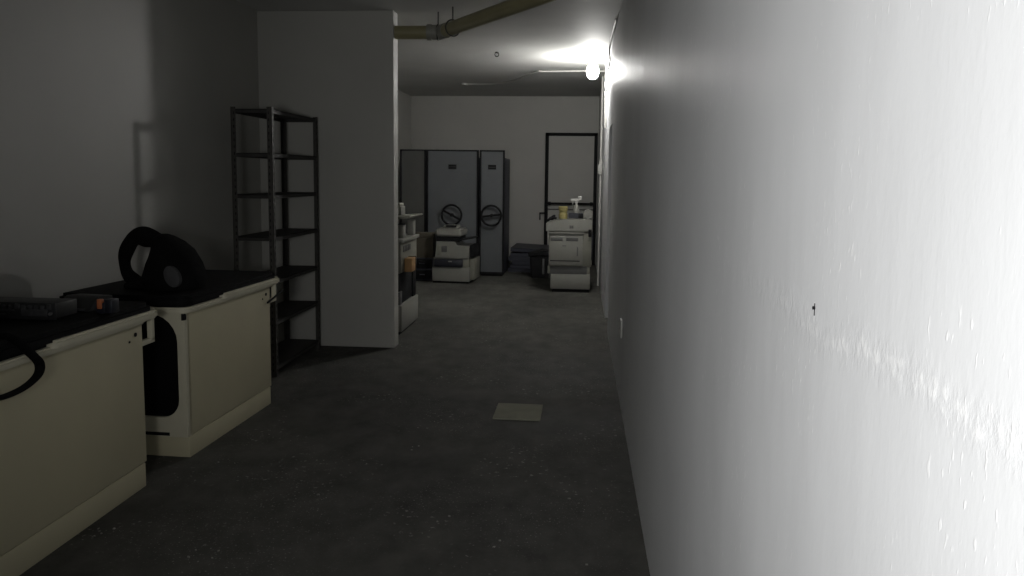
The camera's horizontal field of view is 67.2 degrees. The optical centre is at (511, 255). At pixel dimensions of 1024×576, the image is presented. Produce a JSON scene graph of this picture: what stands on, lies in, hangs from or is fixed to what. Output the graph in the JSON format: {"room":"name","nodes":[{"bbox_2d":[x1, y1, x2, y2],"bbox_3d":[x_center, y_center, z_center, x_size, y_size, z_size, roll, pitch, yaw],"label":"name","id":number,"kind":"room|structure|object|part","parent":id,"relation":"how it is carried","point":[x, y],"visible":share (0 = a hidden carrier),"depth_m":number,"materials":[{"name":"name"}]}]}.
{"room":"basement utility room","nodes":[
{"label":"basement utility room","id":0,"kind":"room"},
{"bbox_2d":[0,0,261,297],"bbox_3d":[-2.688,-0.288,3.141,0.200,2.970,7.611,1,6,5],"label":"wall","id":1,"kind":"structure","parent":0,"point":[115,120],"depth_m":4.75,"materials":[{"name":"paint"}]},
{"bbox_2d":[257,10,397,347],"bbox_3d":[-1.741,-0.664,6.939,1.416,2.970,0.159,1,6,5],"label":"wall partition","id":2,"kind":"structure","parent":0,"point":[337,68],"depth_m":6.83,"materials":[{"name":"paint"}]},
{"bbox_2d":[19,263,649,575],"bbox_3d":[-0.648,0.946,6.661,4.400,0.150,15.300,1,6,5],"label":"floor","id":3,"kind":"structure","parent":0,"point":[352,418],"depth_m":4.05,"materials":[{"name":"concrete"}]},
{"bbox_2d":[0,301,156,575],"bbox_3d":[-2.189,0.731,3.353,0.762,0.912,1.195,1,6,5],"label":"base cabinet","id":4,"kind":"object","parent":3,"relation":"on","point":[73,443],"visible":0.83,"depth_m":3.23,"materials":[{"name":"beige plastic"}]},
{"bbox_2d":[0,333,44,400],"bbox_3d":[-1.918,0.398,2.768,0.253,0.232,0.373,1,6,5],"label":"strap","id":5,"kind":"object","parent":4,"relation":"hanging from","point":[39,363],"visible":1,"depth_m":2.87,"materials":[{"name":"black rubber"}]},
{"bbox_2d":[0,297,76,319],"bbox_3d":[-2.197,0.229,3.393,0.490,0.074,0.166,1,6,4],"label":"rack","id":6,"kind":"object","parent":4,"relation":"on","point":[31,308],"visible":1,"depth_m":3.32,"materials":[{"name":"grey plastic"}]},
{"bbox_3d":[-2.202,0.236,3.325,0.490,0.074,0.008,1,6,4],"label":"plate","id":7,"kind":"part","parent":6,"relation":"part of","materials":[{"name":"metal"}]},
{"bbox_2d":[64,293,112,311],"bbox_3d":[-1.999,0.217,3.598,0.175,0.062,0.165,2,6,11],"label":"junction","id":8,"kind":"object","parent":4,"relation":"on","point":[85,302],"visible":0.53,"depth_m":3.56,"materials":[{"name":"grey plastic"}]},
{"bbox_2d":[96,298,118,313],"bbox_3d":[-1.836,0.227,3.492,0.080,0.066,0.066,1,6,5],"label":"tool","id":9,"kind":"object","parent":4,"relation":"on","point":[111,305],"visible":1,"depth_m":3.47,"materials":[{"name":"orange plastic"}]},
{"bbox_2d":[59,270,283,456],"bbox_3d":[-2.021,0.598,4.773,0.762,0.892,1.212,1,6,7],"label":"base cabinet","id":10,"kind":"object","parent":3,"relation":"on","point":[207,367],"visible":0.65,"depth_m":4.35,"materials":[{"name":"beige plastic"}]},
{"bbox_2d":[118,226,206,290],"bbox_3d":[-2.006,0.011,4.396,0.503,0.352,0.309,1,6,5],"label":"bag","id":11,"kind":"object","parent":10,"relation":"on","point":[172,264],"visible":1,"depth_m":4.31,"materials":[{"name":"black fabric"}]},
{"bbox_3d":[-2.101,0.640,4.213,0.700,0.685,0.042,1,6,7],"label":"frame","id":12,"kind":"part","parent":10,"relation":"part of","materials":[{"name":"beige plastic"}]},
{"bbox_3d":[-1.699,0.596,4.683,0.018,0.678,1.028,1,6,7],"label":"panel","id":13,"kind":"part","parent":10,"relation":"part of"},
{"bbox_3d":[-1.598,0.276,5.199,0.014,0.069,0.205,2,6,12],"label":"latch rod","id":14,"kind":"part","parent":10,"relation":"part of","materials":[{"name":"metal"}]},
{"bbox_2d":[230,107,319,376],"bbox_3d":[-1.906,-0.137,6.310,0.318,2.045,1.002,1,6,5],"label":"shelf rack","id":15,"kind":"object","parent":3,"relation":"on","point":[283,352],"visible":0.88,"depth_m":6.22,"materials":[{"name":"metal"}]},
{"bbox_3d":[-1.894,-1.124,6.209,0.308,0.030,0.992,1,6,5],"label":"shelf","id":16,"kind":"part","parent":15,"relation":"part of","materials":[{"name":"metal"}]},
{"bbox_3d":[-1.898,-0.801,6.242,0.308,0.030,0.992,1,6,5],"label":"shelf","id":17,"kind":"part","parent":15,"relation":"part of","materials":[{"name":"metal"}]},
{"bbox_3d":[-1.901,-0.493,6.274,0.308,0.030,0.992,1,6,5],"label":"shelf","id":18,"kind":"part","parent":15,"relation":"part of","materials":[{"name":"metal"}]},
{"bbox_3d":[-1.905,-0.174,6.306,0.308,0.030,0.992,1,6,5],"label":"shelf","id":19,"kind":"part","parent":15,"relation":"part of","materials":[{"name":"metal"}]},
{"bbox_3d":[-1.909,0.154,6.340,0.308,0.030,0.992,1,6,5],"label":"shelf","id":20,"kind":"part","parent":15,"relation":"part of","materials":[{"name":"metal"}]},
{"bbox_3d":[-1.913,0.467,6.372,0.308,0.030,0.992,1,6,5],"label":"shelf","id":21,"kind":"part","parent":15,"relation":"part of","materials":[{"name":"metal"}]},
{"bbox_3d":[-1.917,0.815,6.407,0.308,0.030,0.992,1,6,5],"label":"shelf","id":22,"kind":"part","parent":15,"relation":"part of","materials":[{"name":"metal"}]},
{"bbox_2d":[93,404,599,564],"bbox_3d":[-0.612,1.117,4.209,2.235,0.008,2.441,1,6,5],"label":"debris","id":23,"kind":"object","parent":3,"relation":"on","point":[595,404],"visible":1,"depth_m":3.35,"materials":[{"name":"paint"}]},
{"bbox_2d":[398,213,422,334],"bbox_3d":[-1.346,0.157,7.864,0.750,1.158,0.780,1,6,5],"label":"office copier","id":24,"kind":"object","parent":3,"relation":"on","point":[407,296],"visible":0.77,"depth_m":7.74,"materials":[{"name":"white plastic"}]},
{"bbox_2d":[398,202,404,214],"bbox_3d":[-1.220,-0.481,7.917,0.205,0.120,0.270,1,6,1],"label":"box","id":25,"kind":"object","parent":24,"relation":"on","point":[401,208],"visible":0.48,"depth_m":7.83,"materials":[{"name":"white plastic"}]},
{"bbox_3d":[-1.099,-0.240,7.661,0.060,0.125,0.100,1,6,5],"label":"tray post","id":26,"kind":"part","parent":24,"relation":"part of","materials":[{"name":"white plastic"}]},
{"bbox_3d":[-1.381,0.574,7.904,0.690,0.260,0.770,1,6,5],"label":"drawer","id":27,"kind":"part","parent":24,"relation":"part of","materials":[{"name":"white plastic"}]},
{"bbox_2d":[405,256,415,271],"bbox_3d":[-1.016,0.083,7.706,0.078,0.140,0.200,1,6,5],"label":"carton","id":28,"kind":"object","parent":24,"relation":"on","point":[410,261],"visible":1,"depth_m":7.61,"materials":[{"name":"orange cardboard"}]},
{"bbox_2d":[398,213,422,218],"bbox_3d":[-1.308,-0.384,7.826,0.690,0.073,0.620,1,6,5],"label":"paper tray","id":29,"kind":"object","parent":24,"relation":"on","point":[405,216],"depth_m":7.67,"materials":[{"name":"plastic"}]},
{"bbox_3d":[-1.053,-0.296,8.065,0.060,0.155,0.120,1,6,5],"label":"tray post","id":30,"kind":"part","parent":24,"relation":"part of","materials":[{"name":"white plastic"}]},
{"bbox_2d":[400,149,426,233],"bbox_3d":[-1.510,-0.724,12.543,0.410,1.956,0.958,1,6,5],"label":"cabinet","id":31,"kind":"object","parent":3,"relation":"on","point":[413,162],"visible":0.38,"depth_m":12.03,"materials":[{"name":"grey metal"}]},
{"bbox_2d":[416,257,433,280],"bbox_3d":[-1.323,0.190,11.548,0.340,0.345,0.360,1,6,2],"label":"case","id":32,"kind":"object","parent":3,"relation":"on","point":[424,266],"visible":0.5,"depth_m":11.38,"materials":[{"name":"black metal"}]},
{"bbox_3d":[-1.328,0.121,11.377,0.300,0.135,0.012,1,6,2],"label":"drawer","id":33,"kind":"part","parent":32,"relation":"part of","materials":[{"name":"black plastic"}]},
{"bbox_3d":[-1.330,0.281,11.393,0.300,0.135,0.012,1,6,2],"label":"drawer","id":34,"kind":"part","parent":32,"relation":"part of","materials":[{"name":"black plastic"}]},
{"bbox_2d":[415,232,435,257],"bbox_3d":[-1.319,-0.169,11.517,0.330,0.375,0.330,1,6,2],"label":"cardboard box","id":35,"kind":"object","parent":32,"relation":"on","point":[426,241],"visible":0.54,"depth_m":11.37,"materials":[{"name":"brown cardboard"}]},
{"bbox_2d":[427,150,479,255],"bbox_3d":[-0.894,-0.707,12.449,0.813,1.956,1.040,1,6,5],"label":"cabinet","id":36,"kind":"object","parent":3,"relation":"on","point":[453,176],"visible":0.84,"depth_m":11.98,"materials":[{"name":"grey metal"}]},
{"bbox_2d":[432,224,479,283],"bbox_3d":[-0.819,-0.036,11.387,0.610,0.838,0.561,2,6,9],"label":"photocopier","id":37,"kind":"object","parent":3,"relation":"on","point":[455,261],"visible":1,"depth_m":11.16,"materials":[{"name":"white plastic"}]},
{"bbox_2d":[437,245,440,254],"bbox_3d":[-1.060,-0.077,11.167,0.050,0.140,0.007,2,6,9],"label":"grille","id":38,"kind":"object","parent":37,"relation":"attached to","point":[438,246],"depth_m":11.16,"materials":[{"name":"plastic"}]},
{"bbox_3d":[-0.900,0.095,11.299,0.425,0.115,0.325,2,6,9],"label":"toner door","id":39,"kind":"part","parent":37,"relation":"part of","materials":[{"name":"black plastic"}]},
{"bbox_3d":[-0.889,-0.352,11.351,0.385,0.108,0.470,2,6,9],"label":"scanner lid","id":40,"kind":"part","parent":37,"relation":"part of","materials":[{"name":"white plastic"}]},
{"bbox_3d":[-0.849,0.247,11.436,0.550,0.205,0.530,2,6,9],"label":"paper drawer","id":41,"kind":"part","parent":37,"relation":"part of","materials":[{"name":"white plastic"}]},
{"bbox_2d":[460,236,478,240],"bbox_3d":[-0.635,-0.250,11.311,0.235,0.065,0.350,2,6,9],"label":"tray","id":42,"kind":"object","parent":37,"relation":"on","point":[462,238],"depth_m":11.21,"materials":[{"name":"grey plastic"}]},
{"bbox_2d":[470,243,478,257],"bbox_3d":[-0.553,-0.077,11.325,0.069,0.180,0.370,2,6,9],"label":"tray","id":43,"kind":"object","parent":37,"relation":"on","point":[474,248],"depth_m":11.23,"materials":[{"name":"black plastic"}]},
{"bbox_2d":[479,150,509,275],"bbox_3d":[-0.277,-0.694,12.395,0.387,1.956,1.040,1,6,5],"label":"cabinet","id":44,"kind":"object","parent":3,"relation":"on","point":[494,194],"visible":0.98,"depth_m":11.98,"materials":[{"name":"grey metal"}]},
{"bbox_3d":[-0.312,-0.675,11.989,0.347,1.880,0.045,1,6,5],"label":"panel","id":45,"kind":"part","parent":44,"relation":"part of","materials":[{"name":"grey metal"}]},
{"bbox_2d":[493,403,542,420],"bbox_3d":[0.043,1.033,5.090,0.306,0.012,0.330,1,6,5],"label":"tile","id":46,"kind":"object","parent":3,"relation":"on","point":[504,411],"depth_m":5.06,"materials":[{"name":"grey tile"}]},
{"bbox_2d":[508,266,530,271],"bbox_3d":[0.321,0.200,13.043,0.680,0.061,0.900,1,6,7],"label":"panel","id":47,"kind":"object","parent":3,"relation":"on","point":[509,268],"visible":0.25,"depth_m":12.62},
{"bbox_2d":[510,262,529,267],"bbox_3d":[0.344,0.135,13.065,0.680,0.061,0.900,1,6,5],"label":"panel","id":48,"kind":"object","parent":47,"relation":"on","point":[511,264],"visible":0.21,"depth_m":12.64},
{"bbox_3d":[0.364,0.075,13.042,0.680,0.061,0.900,1,6,3],"label":"panel","id":49,"kind":"object","parent":48,"relation":"on","visible":0},
{"bbox_2d":[508,256,529,260],"bbox_3d":[0.324,0.015,13.024,0.680,0.061,0.900,1,6,6],"label":"panel","id":50,"kind":"object","parent":49,"relation":"on","point":[509,257],"visible":0.27,"depth_m":12.60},
{"bbox_2d":[510,251,548,256],"bbox_3d":[0.347,-0.050,13.046,0.680,0.061,0.900,1,6,4],"label":"panel","id":51,"kind":"object","parent":50,"relation":"on","point":[512,254],"visible":0.22,"depth_m":12.62,"materials":[{"name":"grey plastic"}]},
{"bbox_2d":[511,243,548,251],"bbox_3d":[0.367,-0.123,13.021,0.682,0.087,0.900,1,6,7],"label":"panel","id":52,"kind":"object","parent":51,"relation":"on","point":[518,247],"visible":0.58,"depth_m":12.79,"materials":[{"name":"grey plastic"}]},
{"bbox_2d":[528,249,548,277],"bbox_3d":[0.436,0.119,12.031,0.360,0.430,0.340,1,6,-1],"label":"waste bin","id":53,"kind":"object","parent":3,"relation":"on","point":[539,261],"visible":0.88,"depth_m":11.88,"materials":[{"name":"grey plastic"}]},
{"bbox_3d":[0.438,-0.045,12.014,0.360,0.100,0.340,1,6,-1],"label":"lid","id":54,"kind":"part","parent":53,"relation":"part of","materials":[{"name":"black plastic"}]},
{"bbox_2d":[546,217,592,292],"bbox_3d":[0.795,-0.025,10.678,0.633,1.000,0.630,1,6,5],"label":"printer","id":55,"kind":"object","parent":3,"relation":"on","point":[570,239],"visible":0.98,"depth_m":10.39,"materials":[{"name":"white plastic"}]},
{"bbox_2d":[547,215,556,221],"bbox_3d":[0.541,-0.506,10.465,0.139,0.097,0.094,1,6,5],"label":"cable bundle","id":56,"kind":"object","parent":55,"relation":"on","point":[552,217],"visible":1,"depth_m":10.44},
{"bbox_2d":[559,206,567,218],"bbox_3d":[0.696,-0.585,10.474,0.128,0.168,0.128,1,6,5],"label":"paper cup","id":57,"kind":"object","parent":55,"relation":"on","point":[563,210],"visible":1,"depth_m":10.43,"materials":[{"name":"yellow paper"}]},
{"bbox_3d":[0.729,-0.083,10.399,0.453,0.430,0.042,1,6,5],"label":"door","id":58,"kind":"part","parent":55,"relation":"part of","materials":[{"name":"white plastic"}]},
{"bbox_3d":[0.812,0.328,10.717,0.535,0.200,0.580,1,6,5],"label":"drawer","id":59,"kind":"part","parent":55,"relation":"part of","materials":[{"name":"white plastic"}]},
{"bbox_2d":[568,213,582,217],"bbox_3d":[0.866,-0.543,10.458,0.200,0.070,0.110,1,6,5],"label":"cartridge","id":60,"kind":"object","parent":55,"relation":"on","point":[570,215],"visible":1,"depth_m":10.43,"materials":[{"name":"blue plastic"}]},
{"bbox_2d":[571,196,581,212],"bbox_3d":[0.883,-0.666,10.570,0.138,0.300,0.086,4,7,33],"label":"spray bottle","id":61,"kind":"object","parent":55,"relation":"on","point":[576,207],"visible":0.81,"depth_m":10.54,"materials":[{"name":"white plastic"}]},
{"bbox_2d":[583,209,592,218],"bbox_3d":[1.028,-0.560,10.406,0.124,0.124,0.140,1,6,5],"label":"paper roll","id":62,"kind":"object","parent":55,"relation":"on","point":[588,214],"visible":1,"depth_m":10.35,"materials":[{"name":"white paper"}]},
{"bbox_2d":[398,90,410,222],"bbox_3d":[-2.230,-1.036,10.521,0.200,2.970,6.930,1,6,5],"label":"wall","id":63,"kind":"structure","parent":0,"point":[404,100],"depth_m":13.23,"materials":[{"name":"paint"}]},
{"bbox_2d":[237,0,621,96],"bbox_3d":[-0.611,-2.158,6.344,4.400,0.150,15.300,1,6,5],"label":"ceiling","id":64,"kind":"structure","parent":0,"point":[558,34],"depth_m":8.38,"materials":[{"name":"paint"}]},
{"bbox_2d":[394,0,555,40],"bbox_3d":[-0.041,-1.886,5.706,0.403,0.248,2.939,-4,7,-37],"label":"drain pipe","id":65,"kind":"object","parent":64,"relation":"hanging from","point":[507,8],"visible":1,"depth_m":6.21,"materials":[{"name":"plastic"}]},
{"bbox_2d":[461,71,536,85],"bbox_3d":[-0.124,-2.536,11.140,0.274,0.061,1.902,-4,7,-36],"label":"cable","id":66,"kind":"object","parent":64,"relation":"attached to","point":[463,84],"visible":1,"depth_m":11.54,"materials":[{"name":"black plastic"}]},
{"bbox_2d":[537,70,604,71],"bbox_3d":[0.789,-2.451,10.238,0.907,0.024,0.055,1,6,6],"label":"conduit","id":67,"kind":"object","parent":64,"relation":"attached to","point":[539,70],"visible":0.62,"depth_m":10.24,"materials":[{"name":"white metal"}]},
{"bbox_2d":[587,55,598,78],"bbox_3d":[0.948,-2.202,9.027,0.144,0.270,0.144,1,6,5],"label":"light bulb","id":68,"kind":"object","parent":64,"relation":"hanging from","point":[592,69],"visible":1,"depth_m":8.98,"materials":[{"name":"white glass"}]},
{"bbox_2d":[411,96,598,264],"bbox_3d":[-0.146,-1.356,13.901,3.756,2.970,0.200,1,6,5],"label":"wall","id":69,"kind":"structure","parent":0,"point":[518,126],"depth_m":13.74,"materials":[{"name":"paint"}]},
{"bbox_2d":[539,133,597,264],"bbox_3d":[0.993,-1.000,13.675,1.010,2.335,0.120,1,6,5],"label":"door","id":70,"kind":"structure","parent":69,"relation":"in","point":[570,158],"depth_m":13.65,"materials":[{"name":"black painted metal"},{"name":"glass"}]},
{"bbox_2d":[596,0,1023,575],"bbox_3d":[0.970,-0.573,6.364,0.200,2.970,14.700,1,6,5],"label":"wall","id":71,"kind":"structure","parent":0,"point":[764,162],"depth_m":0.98,"materials":[{"name":"paint"}]},
{"bbox_2d":[597,76,603,285],"bbox_3d":[1.251,-1.041,10.984,0.064,2.970,0.100,1,6,5],"label":"conduit","id":72,"kind":"object","parent":71,"relation":"attached to","point":[602,83],"visible":0.9,"depth_m":10.96,"materials":[{"name":"white metal"}]},
{"bbox_2d":[604,58,607,127],"bbox_3d":[1.124,-1.940,9.189,0.038,0.820,0.060,1,6,5],"label":"conduit","id":73,"kind":"object","parent":71,"relation":"attached to","point":[606,69],"visible":0.97,"depth_m":9.18,"materials":[{"name":"grey plastic"}]},
{"bbox_2d":[608,18,616,69],"bbox_3d":[0.988,-2.071,7.637,0.039,0.249,1.526,1,6,5],"label":"cable","id":74,"kind":"object","parent":71,"relation":"attached to","point":[615,21],"visible":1,"depth_m":7.83,"materials":[{"name":"white plastic"}]},
{"bbox_2d":[620,318,622,337],"bbox_3d":[0.745,0.496,5.271,0.015,0.120,0.100,1,6,5],"label":"cover plate","id":75,"kind":"object","parent":71,"relation":"attached to","point":[621,321],"visible":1,"depth_m":5.23,"materials":[{"name":"grey plastic"}]}
]}

